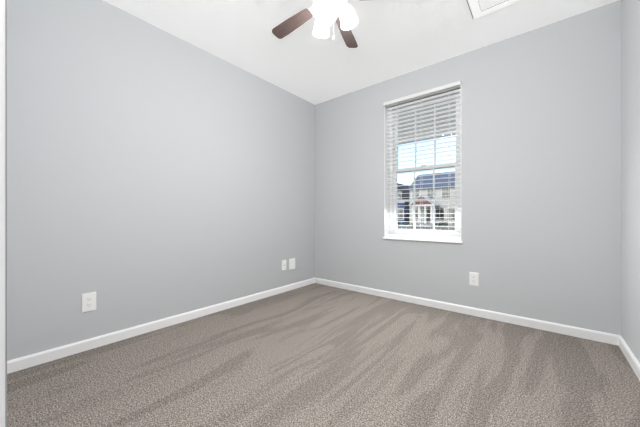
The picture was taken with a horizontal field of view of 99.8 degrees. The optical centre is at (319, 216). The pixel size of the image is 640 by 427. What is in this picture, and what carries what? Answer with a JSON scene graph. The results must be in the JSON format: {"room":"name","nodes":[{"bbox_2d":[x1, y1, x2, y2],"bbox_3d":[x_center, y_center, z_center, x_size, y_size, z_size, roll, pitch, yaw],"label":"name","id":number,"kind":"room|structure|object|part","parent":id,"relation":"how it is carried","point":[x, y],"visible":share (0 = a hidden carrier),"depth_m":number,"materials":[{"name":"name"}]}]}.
{"room":"empty bedroom","nodes":[
{"label":"empty bedroom","id":0,"kind":"room"},
{"bbox_2d":[7,0,314,360],"bbox_3d":[-1.037,-0.308,2.670,0.190,2.440,3.199,0,0,39],"label":"wall","id":1,"kind":"structure","parent":0,"point":[154,173],"depth_m":2.06,"materials":[{"name":"grey paint"}]},
{"bbox_2d":[82,292,95,312],"bbox_3d":[-1.583,0.589,1.850,0.011,0.125,0.076,0,0,39],"label":"electrical outlet","id":2,"kind":"object","parent":1,"relation":"attached to","point":[88,301],"visible":1,"depth_m":1.84,"materials":[{"name":"white plastic"}]},
{"bbox_2d":[7,278,314,373],"bbox_3d":[-0.958,0.876,2.605,0.014,0.071,2.819,0,0,39],"label":"baseboard","id":3,"kind":"structure","parent":1,"relation":"attached to","point":[27,361],"depth_m":2.03,"materials":[{"name":"white wood"}]},
{"bbox_2d":[282,260,285,269],"bbox_3d":[-0.431,0.590,3.251,0.010,0.120,0.072,0,0,39],"label":"jack","id":4,"kind":"object","parent":1,"relation":"attached to","point":[283,264],"visible":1,"depth_m":3.24,"materials":[{"name":"white plastic"}]},
{"bbox_2d":[289,258,294,269],"bbox_3d":[-0.343,0.594,3.353,0.017,0.135,0.100,0,0,39],"label":"jack","id":5,"kind":"object","parent":1,"relation":"attached to","point":[291,263],"visible":0.98,"depth_m":3.34,"materials":[{"name":"white plastic"}]},
{"bbox_2d":[7,283,639,426],"bbox_3d":[0.132,0.962,1.711,3.215,0.100,3.199,0,0,39],"label":"floor","id":6,"kind":"structure","parent":0,"point":[315,355],"depth_m":1.55,"materials":[{"name":"beige carpet"}]},
{"bbox_2d":[103,0,617,104],"bbox_3d":[0.132,-1.603,1.711,3.215,0.150,3.199,0,0,39],"label":"ceiling","id":7,"kind":"structure","parent":0,"point":[394,38],"depth_m":2.26,"materials":[{"name":"paint"}]},
{"bbox_2d":[272,0,357,47],"bbox_3d":[0.037,-1.326,1.752,1.001,0.402,1.045,0,0,39],"label":"fan","id":8,"kind":"object","parent":7,"relation":"hanging from","point":[327,13],"visible":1,"depth_m":1.77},
{"bbox_3d":[0.068,-1.369,1.724,0.244,0.318,0.244,0,0,39],"label":"motor","id":9,"kind":"part","parent":8,"relation":"part of","materials":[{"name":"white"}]},
{"bbox_2d":[468,0,520,18],"bbox_3d":[1.174,-1.519,1.586,0.600,0.018,0.760,0,0,39],"label":"access hatch","id":10,"kind":"object","parent":7,"relation":"attached to","point":[475,8],"visible":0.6,"depth_m":1.95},
{"bbox_2d":[478,0,505,10],"bbox_3d":[1.174,-1.522,1.586,0.488,0.013,0.648,0,0,39],"label":"panel","id":11,"kind":"object","parent":10,"relation":"attached to","point":[484,4],"visible":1,"depth_m":1.92,"materials":[{"name":"white"}]},
{"bbox_2d":[315,0,620,334],"bbox_3d":[1.087,-0.308,2.874,2.835,2.440,0.190,0,0,39],"label":"wall","id":12,"kind":"structure","parent":0,"point":[540,173],"depth_m":2.29,"materials":[{"name":"grey paint"}]},
{"bbox_2d":[383,237,461,242],"bbox_3d":[1.059,0.245,2.830,0.806,0.022,0.132,0,0,39],"label":"window sill","id":13,"kind":"structure","parent":12,"relation":"attached to","point":[425,239],"depth_m":2.76,"materials":[{"name":"white wood"}]},
{"bbox_2d":[384,91,460,237],"bbox_3d":[1.095,-0.519,2.874,0.788,1.519,0.200,0,0,39],"label":"window","id":14,"kind":"structure","parent":12,"relation":"in","point":[391,193],"depth_m":2.96,"materials":[{"name":"white plastic"}]},
{"bbox_2d":[383,81,460,239],"bbox_3d":[1.048,-0.521,2.817,0.780,1.502,0.114,0,0,39],"label":"window blind","id":15,"kind":"object","parent":14,"relation":"attached to","point":[446,89],"visible":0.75,"depth_m":2.82,"materials":[{"name":"white plastic"}]},
{"bbox_3d":[1.066,0.221,2.839,0.762,0.018,0.050,0,0,39],"label":"rail","id":16,"kind":"part","parent":15,"relation":"part of","materials":[{"name":"white plastic"}]},
{"bbox_3d":[1.119,-0.179,2.903,0.687,0.720,0.032,0,0,39],"label":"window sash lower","id":17,"kind":"part","parent":14,"relation":"part of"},
{"bbox_3d":[1.119,-0.179,2.903,0.625,0.656,0.004,0,0,39],"label":"sash glass","id":18,"kind":"part","parent":14,"relation":"part of","materials":[{"name":"clear glass"}]},
{"bbox_3d":[1.143,-0.864,2.932,0.625,0.666,0.004,0,0,39],"label":"sash glass","id":19,"kind":"part","parent":14,"relation":"part of","materials":[{"name":"clear glass"}]},
{"bbox_3d":[1.143,-0.864,2.932,0.687,0.730,0.032,0,0,39],"label":"window sash upper","id":20,"kind":"part","parent":14,"relation":"part of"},
{"bbox_2d":[315,278,619,345],"bbox_3d":[1.022,0.876,2.795,2.835,0.071,0.014,0,0,39],"label":"baseboard","id":21,"kind":"structure","parent":12,"relation":"attached to","point":[603,337],"depth_m":2.39,"materials":[{"name":"white wood"}]},
{"bbox_2d":[469,272,478,285],"bbox_3d":[1.415,0.578,2.478,0.076,0.120,0.011,0,0,39],"label":"electrical outlet","id":22,"kind":"object","parent":12,"relation":"attached to","point":[473,279],"visible":1,"depth_m":2.48,"materials":[{"name":"white plastic"}]},
{"bbox_2d":[621,0,639,362],"bbox_3d":[1.302,-0.308,0.751,0.190,2.440,3.199,0,0,39],"label":"wall","id":23,"kind":"structure","parent":0,"point":[630,172],"depth_m":1.70,"materials":[{"name":"grey paint"}]},
{"bbox_2d":[619,335,639,380],"bbox_3d":[1.223,0.876,0.816,0.014,0.071,2.819,0,0,39],"label":"baseboard","id":24,"kind":"structure","parent":23,"relation":"attached to","point":[632,360],"depth_m":1.66,"materials":[{"name":"white wood"}]},
{"bbox_3d":[-0.822,-0.308,0.547,2.835,2.440,0.190,0,0,39],"label":"wall","id":25,"kind":"structure","parent":0,"visible":0},
{"bbox_2d":[0,0,4,426],"bbox_3d":[-0.135,-0.150,-0.007,0.950,2.125,0.206,0,0,39],"label":"door frame","id":26,"kind":"structure","parent":25,"relation":"attached to","point":[2,213],"depth_m":0.32,"materials":[{"name":"white wood"}]},
{"bbox_2d":[5,0,6,426],"bbox_3d":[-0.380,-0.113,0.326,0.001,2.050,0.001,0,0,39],"label":"door casing trim edge","id":27,"kind":"object","parent":25,"relation":"attached to","point":[5,213],"visible":1,"depth_m":0.33,"materials":[{"name":"grey wood"}]},
{"label":"outside","id":28,"kind":"structure","parent":0,"visible":0},
{"bbox_2d":[398,226,454,229],"bbox_3d":[29.610,1.462,39.884,240.000,0.300,220.000,0,0,39],"label":"lawn","id":29,"kind":"structure","parent":28,"point":[426,227],"depth_m":28.77,"materials":[{"name":"green plant"}]},
{"bbox_2d":[398,183,408,224],"bbox_3d":[14.157,-2.112,46.739,5.972,6.947,11.440,0,0,39],"label":"house","id":30,"kind":"structure","parent":29,"relation":"on","point":[402,203],"depth_m":41.30,"materials":[{"name":"blue"}]},
{"bbox_2d":[398,227,454,229],"bbox_3d":[16.451,1.287,23.841,240.000,0.050,1.500,0,0,39],"label":"sidewalk","id":31,"kind":"structure","parent":29,"relation":"on","point":[426,228],"depth_m":27.67,"materials":[{"name":"grey concrete"}]},
{"bbox_2d":[408,171,454,225],"bbox_3d":[18.864,-2.694,40.111,9.211,8.113,11.780,0,0,39],"label":"house","id":32,"kind":"structure","parent":29,"relation":"on","point":[451,216],"depth_m":37.61,"materials":[{"name":"grey"}]},
{"bbox_2d":[439,222,447,225],"bbox_3d":[16.591,1.041,36.325,1.273,0.543,1.096,0,0,39],"label":"bush","id":33,"kind":"object","parent":29,"relation":"on","point":[444,224],"depth_m":35.94,"materials":[{"name":"green plant"}]},
{"bbox_3d":[2.027,1.152,3.890,9.400,0.320,2.550,0,0,39],"label":"porch floor","id":34,"kind":"structure","parent":29,"relation":"on","visible":0},
{"bbox_2d":[398,101,455,144],"bbox_3d":[2.074,-0.418,3.948,9.600,2.820,2.700,0,0,39],"label":"porch roof","id":35,"kind":"structure","parent":34,"relation":"on","point":[431,125],"depth_m":4.91,"materials":[{"name":"grey"}]},
{"bbox_2d":[401,225,454,229],"bbox_3d":[2.724,0.554,4.740,9.210,0.755,0.060,0,0,39],"label":"porch railing","id":36,"kind":"object","parent":34,"relation":"on","point":[410,226],"depth_m":5.26,"materials":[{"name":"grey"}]}
]}

